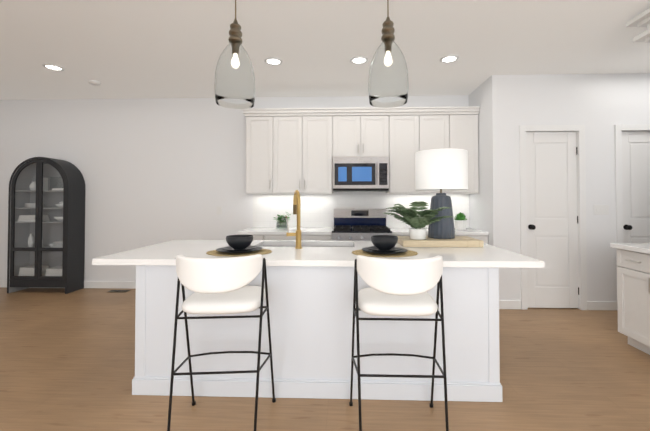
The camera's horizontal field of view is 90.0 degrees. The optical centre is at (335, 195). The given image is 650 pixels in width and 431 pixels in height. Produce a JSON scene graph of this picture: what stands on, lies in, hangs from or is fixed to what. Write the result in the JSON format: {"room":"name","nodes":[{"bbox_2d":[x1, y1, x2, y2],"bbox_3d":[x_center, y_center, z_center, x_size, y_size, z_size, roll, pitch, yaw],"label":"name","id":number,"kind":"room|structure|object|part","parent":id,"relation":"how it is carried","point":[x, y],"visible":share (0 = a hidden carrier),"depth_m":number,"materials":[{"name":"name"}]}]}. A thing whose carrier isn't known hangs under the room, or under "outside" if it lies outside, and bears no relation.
{"room":"kitchen","nodes":[
{"label":"kitchen","id":0,"kind":"room"},
{"bbox_2d":[0,95,469,280],"bbox_3d":[-2.301,-0.034,4.955,8.510,2.850,0.200,0,-1,2],"label":"wall","id":1,"kind":"structure","parent":0,"point":[153,171],"depth_m":4.88,"materials":[{"name":"white paint"}]},
{"bbox_2d":[0,280,135,288],"bbox_3d":[-3.829,1.337,4.871,5.200,0.104,0.017,0,-1,2],"label":"baseboard","id":2,"kind":"structure","parent":1,"relation":"attached to","point":[3,283],"depth_m":4.85,"materials":[{"name":"white wood"}]},
{"bbox_2d":[246,114,277,193],"bbox_3d":[-1.005,-0.577,4.642,0.440,1.091,0.350,0,-1,2],"label":"upper cabinet","id":3,"kind":"object","parent":1,"relation":"attached to","point":[261,129],"depth_m":4.47,"materials":[{"name":"white paint"}]},
{"bbox_2d":[278,110,337,193],"bbox_3d":[-0.439,-0.578,4.624,0.942,1.091,0.350,0,-1,2],"label":"upper cabinet","id":4,"kind":"object","parent":1,"relation":"attached to","point":[290,150],"depth_m":4.45,"materials":[{"name":"white paint"}]},
{"bbox_2d":[253,191,468,227],"bbox_3d":[0.362,0.215,4.763,3.166,0.555,0.004,0,-1,2],"label":"backsplash","id":5,"kind":"structure","parent":1,"relation":"attached to","point":[316,210],"depth_m":4.78,"materials":[{"name":"tile"}]},
{"bbox_2d":[338,110,389,157],"bbox_3d":[0.351,-0.822,4.603,0.766,0.603,0.350,0,-1,2],"label":"upper cabinet","id":6,"kind":"object","parent":1,"relation":"attached to","point":[361,133],"depth_m":4.43,"materials":[{"name":"white paint"}]},
{"bbox_2d":[333,157,388,191],"bbox_3d":[0.350,-0.289,4.549,0.755,0.456,0.439,0,-1,2],"label":"microwave","id":7,"kind":"object","parent":6,"relation":"attached to","point":[353,174],"visible":1,"depth_m":4.37,"materials":[{"name":"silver metal"}]},
{"bbox_2d":[386,110,453,193],"bbox_3d":[1.142,-0.578,4.573,0.940,1.091,0.350,0,-1,2],"label":"upper cabinet","id":8,"kind":"object","parent":1,"relation":"attached to","point":[411,131],"depth_m":4.41,"materials":[{"name":"white paint"}]},
{"bbox_2d":[454,110,479,193],"bbox_3d":[1.712,-0.579,4.555,0.454,1.091,0.350,0,-1,2],"label":"upper cabinet","id":9,"kind":"object","parent":1,"relation":"attached to","point":[465,121],"depth_m":4.38,"materials":[{"name":"white paint"}]},
{"bbox_2d":[0,287,649,430],"bbox_3d":[-0.575,1.377,1.173,12.200,0.100,7.600,0,-1,2],"label":"floor","id":10,"kind":"structure","parent":0,"point":[67,362],"depth_m":2.28,"materials":[{"name":"brown wood"}]},
{"bbox_2d":[7,157,84,293],"bbox_3d":[-4.201,0.420,4.741,0.875,1.934,0.316,0,-1,2],"label":"tall cabinet","id":11,"kind":"object","parent":10,"relation":"on","point":[46,222],"visible":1,"depth_m":4.68,"materials":[{"name":"grey wood"}]},
{"bbox_2d":[108,290,130,292],"bbox_3d":[-3.124,1.383,4.697,0.280,0.006,0.120,0,-1,2],"label":"floor vent","id":12,"kind":"object","parent":10,"relation":"in","point":[121,291],"visible":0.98,"depth_m":4.67,"materials":[{"name":"grey metal"}]},
{"bbox_2d":[167,254,275,430],"bbox_3d":[-0.637,0.831,1.867,0.533,1.014,0.509,0,-1,-4],"label":"bar stool","id":13,"kind":"object","parent":10,"relation":"on","point":[217,285],"visible":1,"depth_m":1.73,"materials":[{"name":"black metal"}]},
{"bbox_3d":[-0.633,0.411,1.726,0.470,0.180,0.182,0,-1,2],"label":"backrest","id":14,"kind":"part","parent":13,"relation":"part of","materials":[{"name":"white fabric"}]},
{"bbox_3d":[-0.641,0.610,1.924,0.454,0.079,0.413,0,-1,2],"label":"seat","id":15,"kind":"part","parent":13,"relation":"part of","materials":[{"name":"white fabric"}]},
{"bbox_2d":[253,235,268,239],"bbox_3d":[-1.040,0.946,4.482,0.380,0.873,0.620,0,-1,2],"label":"base cabinet","id":16,"kind":"object","parent":10,"relation":"on","point":[255,237],"depth_m":4.18,"materials":[{"name":"white paint"}]},
{"bbox_2d":[269,235,331,240],"bbox_3d":[-0.502,0.946,4.465,0.936,0.873,0.620,0,-1,2],"label":"base cabinet","id":17,"kind":"object","parent":10,"relation":"on","point":[271,237],"depth_m":4.16,"materials":[{"name":"white paint"}]},
{"bbox_2d":[237,227,332,234],"bbox_3d":[-0.642,0.488,4.468,1.217,0.040,0.638,0,-1,2],"label":"countertop","id":18,"kind":"structure","parent":17,"relation":"on","point":[253,230],"depth_m":4.17,"materials":[{"name":"white stone"}]},
{"bbox_2d":[274,212,289,228],"bbox_3d":[-0.716,0.345,4.496,0.271,0.244,0.214,0,-1,2],"label":"potted plant","id":19,"kind":"object","parent":18,"relation":"on","point":[281,218],"visible":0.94,"depth_m":4.49,"materials":[{"name":"green plant"}]},
{"bbox_2d":[132,266,502,401],"bbox_3d":[-0.125,0.915,2.675,2.457,0.874,1.042,0,-1,2],"label":"kitchen island","id":20,"kind":"object","parent":10,"relation":"on","point":[310,284],"depth_m":2.17,"materials":[{"name":"white paint"}]},
{"bbox_2d":[92,246,543,267],"bbox_3d":[-0.134,0.453,2.461,2.994,0.040,0.630,0,-1,2],"label":"island countertop","id":21,"kind":"structure","parent":20,"relation":"on","point":[149,255],"depth_m":2.29,"materials":[{"name":"white stone"}]},
{"bbox_2d":[206,235,271,255],"bbox_3d":[-0.728,0.371,2.479,0.490,0.124,0.380,0,-1,2],"label":"place setting","id":22,"kind":"object","parent":21,"relation":"on","point":[239,245],"visible":1,"depth_m":2.41,"materials":[{"name":"grey ceramic"}]},
{"bbox_2d":[226,235,252,249],"bbox_3d":[-0.728,0.359,2.479,0.204,0.100,0.204,0,-1,2],"label":"bowl","id":23,"kind":"object","parent":22,"relation":"on","point":[235,242],"depth_m":2.42,"materials":[{"name":"grey ceramic"}]},
{"bbox_2d":[286,218,303,249],"bbox_3d":[-0.340,0.311,2.685,0.134,0.251,0.058,0,-1,2],"label":"faucet","id":24,"kind":"object","parent":21,"relation":"on","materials":[{"name":"gold metal"}]},
{"bbox_2d":[352,235,417,256],"bbox_3d":[0.370,0.370,2.444,0.490,0.124,0.380,0,-1,2],"label":"place setting","id":25,"kind":"object","parent":21,"relation":"on","point":[384,246],"visible":1,"depth_m":2.38,"materials":[{"name":"grey ceramic"}]},
{"bbox_2d":[371,235,397,250],"bbox_3d":[0.370,0.358,2.444,0.204,0.100,0.204,0,-1,2],"label":"bowl","id":26,"kind":"object","parent":25,"relation":"on","point":[380,242],"depth_m":2.38,"materials":[{"name":"grey ceramic"}]},
{"bbox_2d":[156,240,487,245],"bbox_3d":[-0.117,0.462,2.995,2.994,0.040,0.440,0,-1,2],"label":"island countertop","id":27,"kind":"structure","parent":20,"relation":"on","point":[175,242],"depth_m":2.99,"materials":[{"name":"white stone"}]},
{"bbox_2d":[264,242,351,245],"bbox_3d":[-0.268,0.583,2.958,0.880,0.227,0.360,0,-1,2],"label":"sink","id":28,"kind":"object","parent":27,"relation":"in","point":[265,243],"depth_m":3.14,"materials":[{"name":"silver metal"}]},
{"bbox_2d":[398,236,483,246],"bbox_3d":[0.918,0.413,2.918,0.675,0.055,0.350,0,-1,2],"label":"tray","id":29,"kind":"object","parent":27,"relation":"on","point":[456,241],"visible":0.96,"depth_m":2.75,"materials":[{"name":"brown wood"}]},
{"bbox_2d":[384,201,453,239],"bbox_3d":[0.713,0.217,2.809,0.554,0.330,0.548,0,-1,2],"label":"potted fern","id":30,"kind":"object","parent":29,"relation":"on","point":[415,221],"visible":1,"depth_m":2.77,"materials":[{"name":"green plant"}]},
{"bbox_2d":[415,148,467,238],"bbox_3d":[0.967,-0.004,2.969,0.456,0.778,0.456,0,-1,2],"label":"table lamp","id":31,"kind":"object","parent":29,"relation":"on","point":[445,169],"visible":0.98,"depth_m":2.82,"materials":[{"name":"white fabric"}]},
{"bbox_3d":[0.967,-0.222,2.973,0.456,0.343,0.456,0,-1,2],"label":"lamp shade","id":32,"kind":"part","parent":31,"relation":"part of","materials":[{"name":"white fabric"}]},
{"bbox_2d":[332,209,391,240],"bbox_3d":[0.347,0.784,4.380,0.758,1.194,0.741,0,-1,2],"label":"range","id":33,"kind":"object","parent":10,"relation":"on","point":[358,224],"visible":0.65,"depth_m":4.67,"materials":[{"name":"silver metal"}]},
{"bbox_2d":[349,255,448,430],"bbox_3d":[0.348,0.830,1.836,0.533,1.014,0.509,0,-1,2],"label":"bar stool","id":34,"kind":"object","parent":10,"relation":"on","point":[399,287],"visible":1,"depth_m":1.70,"materials":[{"name":"black metal"}]},
{"bbox_3d":[0.350,0.609,1.892,0.444,0.079,0.400,0,-1,2],"label":"seat","id":35,"kind":"part","parent":34,"relation":"part of","materials":[{"name":"white fabric"}]},
{"bbox_3d":[0.343,0.410,1.685,0.472,0.180,0.162,0,-1,2],"label":"backrest","id":36,"kind":"part","parent":34,"relation":"part of","materials":[{"name":"white fabric"}]},
{"bbox_2d":[455,235,487,243],"bbox_3d":[1.607,0.945,4.397,0.656,0.873,0.620,0,-1,2],"label":"base cabinet","id":37,"kind":"object","parent":10,"relation":"on","point":[484,238],"depth_m":4.09,"materials":[{"name":"white paint"}]},
{"bbox_2d":[390,228,488,234],"bbox_3d":[1.333,0.487,4.405,1.203,0.040,0.638,0,-1,2],"label":"countertop","id":38,"kind":"structure","parent":37,"relation":"on","point":[395,231],"depth_m":4.10,"materials":[{"name":"white stone"}]},
{"bbox_2d":[454,212,466,229],"bbox_3d":[1.701,0.346,4.422,0.187,0.240,0.178,0,-1,2],"label":"potted plant","id":39,"kind":"object","parent":38,"relation":"on","point":[460,221],"visible":1,"depth_m":4.37,"materials":[{"name":"white ceramic"}]},
{"bbox_3d":[1.704,0.401,4.420,0.146,0.130,0.146,0,-1,2],"label":"pot","id":40,"kind":"part","parent":39,"relation":"part of","materials":[{"name":"white ceramic"}]},
{"bbox_2d":[614,247,649,354],"bbox_3d":[2.894,0.916,2.742,0.634,0.873,0.460,0,-1,2],"label":"base cabinet","id":41,"kind":"object","parent":10,"relation":"on","point":[633,284],"depth_m":2.82,"materials":[{"name":"white paint"}]},
{"bbox_2d":[610,243,649,254],"bbox_3d":[2.829,0.432,1.196,0.664,0.040,3.630,0,-1,2],"label":"countertop","id":42,"kind":"structure","parent":41,"relation":"on","point":[642,248],"depth_m":2.85,"materials":[{"name":"white stone"}]},
{"bbox_2d":[646,255,649,298],"bbox_3d":[2.876,0.907,2.192,0.634,0.873,0.880,0,-1,2],"label":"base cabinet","id":43,"kind":"object","parent":10,"relation":"on","point":[647,256],"depth_m":2.68,"materials":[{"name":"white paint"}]},
{"bbox_2d":[0,0,649,99],"bbox_3d":[-0.575,-1.573,1.224,12.200,0.100,7.600,0,-1,2],"label":"ceiling","id":44,"kind":"structure","parent":0,"point":[130,49],"depth_m":3.19,"materials":[{"name":"white paint"}]},
{"bbox_2d":[42,64,64,70],"bbox_3d":[-3.246,-1.473,3.749,0.200,0.012,0.200,0,-1,2],"label":"recessed light","id":45,"kind":"object","parent":44,"relation":"in","point":[54,67],"visible":0.98,"depth_m":3.75,"materials":[{"name":"white plastic"}]},
{"bbox_2d":[88,80,100,85],"bbox_3d":[-3.111,-1.454,4.204,0.132,0.036,0.132,0,-1,2],"label":"smoke detector","id":46,"kind":"object","parent":44,"relation":"attached to","point":[95,82],"visible":1,"depth_m":4.17,"materials":[{"name":"white plastic"}]},
{"bbox_2d":[214,0,255,108],"bbox_3d":[-0.721,-1.081,2.351,0.284,0.844,0.284,0,-1,2],"label":"pendant light","id":47,"kind":"object","parent":44,"relation":"hanging from","point":[234,84],"visible":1,"depth_m":2.25,"materials":[{"name":"clear glass"}]},
{"bbox_3d":[-0.721,-0.883,2.347,0.284,0.450,0.284,0,-1,2],"label":"glass","id":48,"kind":"part","parent":47,"relation":"part of","materials":[{"name":"clear glass"}]},
{"bbox_2d":[228,0,242,43],"bbox_3d":[-0.721,-1.263,2.354,0.130,0.480,0.130,0,-1,2],"label":"socket","id":49,"kind":"object","parent":47,"relation":"attached to","point":[235,34],"depth_m":2.32,"materials":[{"name":"brown wood"}]},
{"bbox_2d":[264,57,282,64],"bbox_3d":[-0.680,-1.476,3.587,0.200,0.012,0.200,0,-1,2],"label":"recessed light","id":50,"kind":"object","parent":44,"relation":"in","point":[273,61],"visible":1,"depth_m":3.58,"materials":[{"name":"white"}]},
{"bbox_2d":[350,56,367,63],"bbox_3d":[0.263,-1.477,3.557,0.200,0.012,0.200,0,-1,2],"label":"recessed light","id":51,"kind":"object","parent":44,"relation":"in","point":[358,60],"visible":1,"depth_m":3.55,"materials":[{"name":"white"}]},
{"bbox_2d":[368,0,408,107],"bbox_3d":[0.377,-1.081,2.316,0.284,0.844,0.284,0,-1,2],"label":"pendant light","id":52,"kind":"object","parent":44,"relation":"hanging from","point":[388,84],"visible":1,"depth_m":2.21,"materials":[{"name":"clear glass"}]},
{"bbox_2d":[381,0,394,41],"bbox_3d":[0.377,-1.264,2.319,0.130,0.480,0.130,0,-1,2],"label":"socket","id":53,"kind":"object","parent":52,"relation":"attached to","point":[388,30],"depth_m":2.29,"materials":[{"name":"brown wood"}]},
{"bbox_3d":[0.377,-0.884,2.312,0.284,0.450,0.284,0,-1,2],"label":"glass","id":54,"kind":"part","parent":52,"relation":"part of","materials":[{"name":"clear glass"}]},
{"bbox_2d":[440,55,458,62],"bbox_3d":[1.237,-1.477,3.526,0.200,0.012,0.200,0,-1,2],"label":"recessed light","id":55,"kind":"object","parent":44,"relation":"in","point":[448,58],"visible":1,"depth_m":3.51,"materials":[{"name":"white plastic"}]},
{"bbox_2d":[409,228,426,239],"bbox_3d":[0.724,0.335,2.846,0.148,0.095,0.148,0,-1,2],"label":"pot","id":56,"kind":"object","parent":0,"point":[414,233],"depth_m":2.79,"materials":[{"name":"white ceramic"}]},
{"bbox_2d":[469,73,649,300],"bbox_3d":[3.734,-0.044,4.383,3.590,2.850,0.960,0,-1,2],"label":"wall","id":57,"kind":"structure","parent":0,"point":[599,106],"depth_m":3.95,"materials":[{"name":"white paint"}]},
{"bbox_2d":[499,300,520,308],"bbox_3d":[2.082,1.321,3.924,0.314,0.104,0.013,0,-1,2],"label":"baseboard","id":58,"kind":"structure","parent":57,"relation":"attached to","point":[503,304],"depth_m":3.92,"materials":[{"name":"white wood"}]},
{"bbox_2d":[519,125,586,309],"bbox_3d":[2.630,0.261,3.952,0.770,2.224,0.076,0,-1,2],"label":"door frame","id":59,"kind":"structure","parent":57,"relation":"in","point":[581,215],"depth_m":3.92,"materials":[{"name":"white wood"}]},
{"bbox_2d":[526,132,578,307],"bbox_3d":[2.630,0.293,3.971,0.624,2.139,0.034,0,-1,2],"label":"pantry door","id":60,"kind":"structure","parent":59,"relation":"attached to","point":[551,188],"depth_m":3.96,"materials":[{"name":"white wood"}]},
{"bbox_2d":[587,301,616,309],"bbox_3d":[3.193,1.320,3.889,0.350,0.104,0.013,0,-1,2],"label":"baseboard","id":61,"kind":"structure","parent":57,"relation":"attached to","point":[591,305],"depth_m":3.88,"materials":[{"name":"white wood"}]},
{"bbox_2d":[614,124,649,265],"bbox_3d":[3.779,0.261,3.916,0.810,2.224,0.076,0,-1,2],"label":"door frame","id":62,"kind":"structure","parent":57,"relation":"in","point":[618,129],"depth_m":3.90,"materials":[{"name":"white wood"}]},
{"bbox_2d":[622,131,649,242],"bbox_3d":[3.780,0.292,3.934,0.664,2.139,0.034,0,-1,2],"label":"hall door","id":63,"kind":"structure","parent":62,"relation":"attached to","point":[636,175],"depth_m":3.93,"materials":[{"name":"white wood"}]},
{"bbox_3d":[4.266,-0.115,0.194,2.260,2.850,5.700,0,-1,2],"label":"wall","id":64,"kind":"structure","parent":0,"visible":0},
{"bbox_2d":[626,8,649,42],"bbox_3d":[2.805,-1.077,1.878,0.754,0.790,1.700,0,-1,2],"label":"ceiling fan","id":65,"kind":"object","parent":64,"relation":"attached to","point":[642,19],"visible":1,"depth_m":2.64,"materials":[{"name":"white paint"}]}
]}

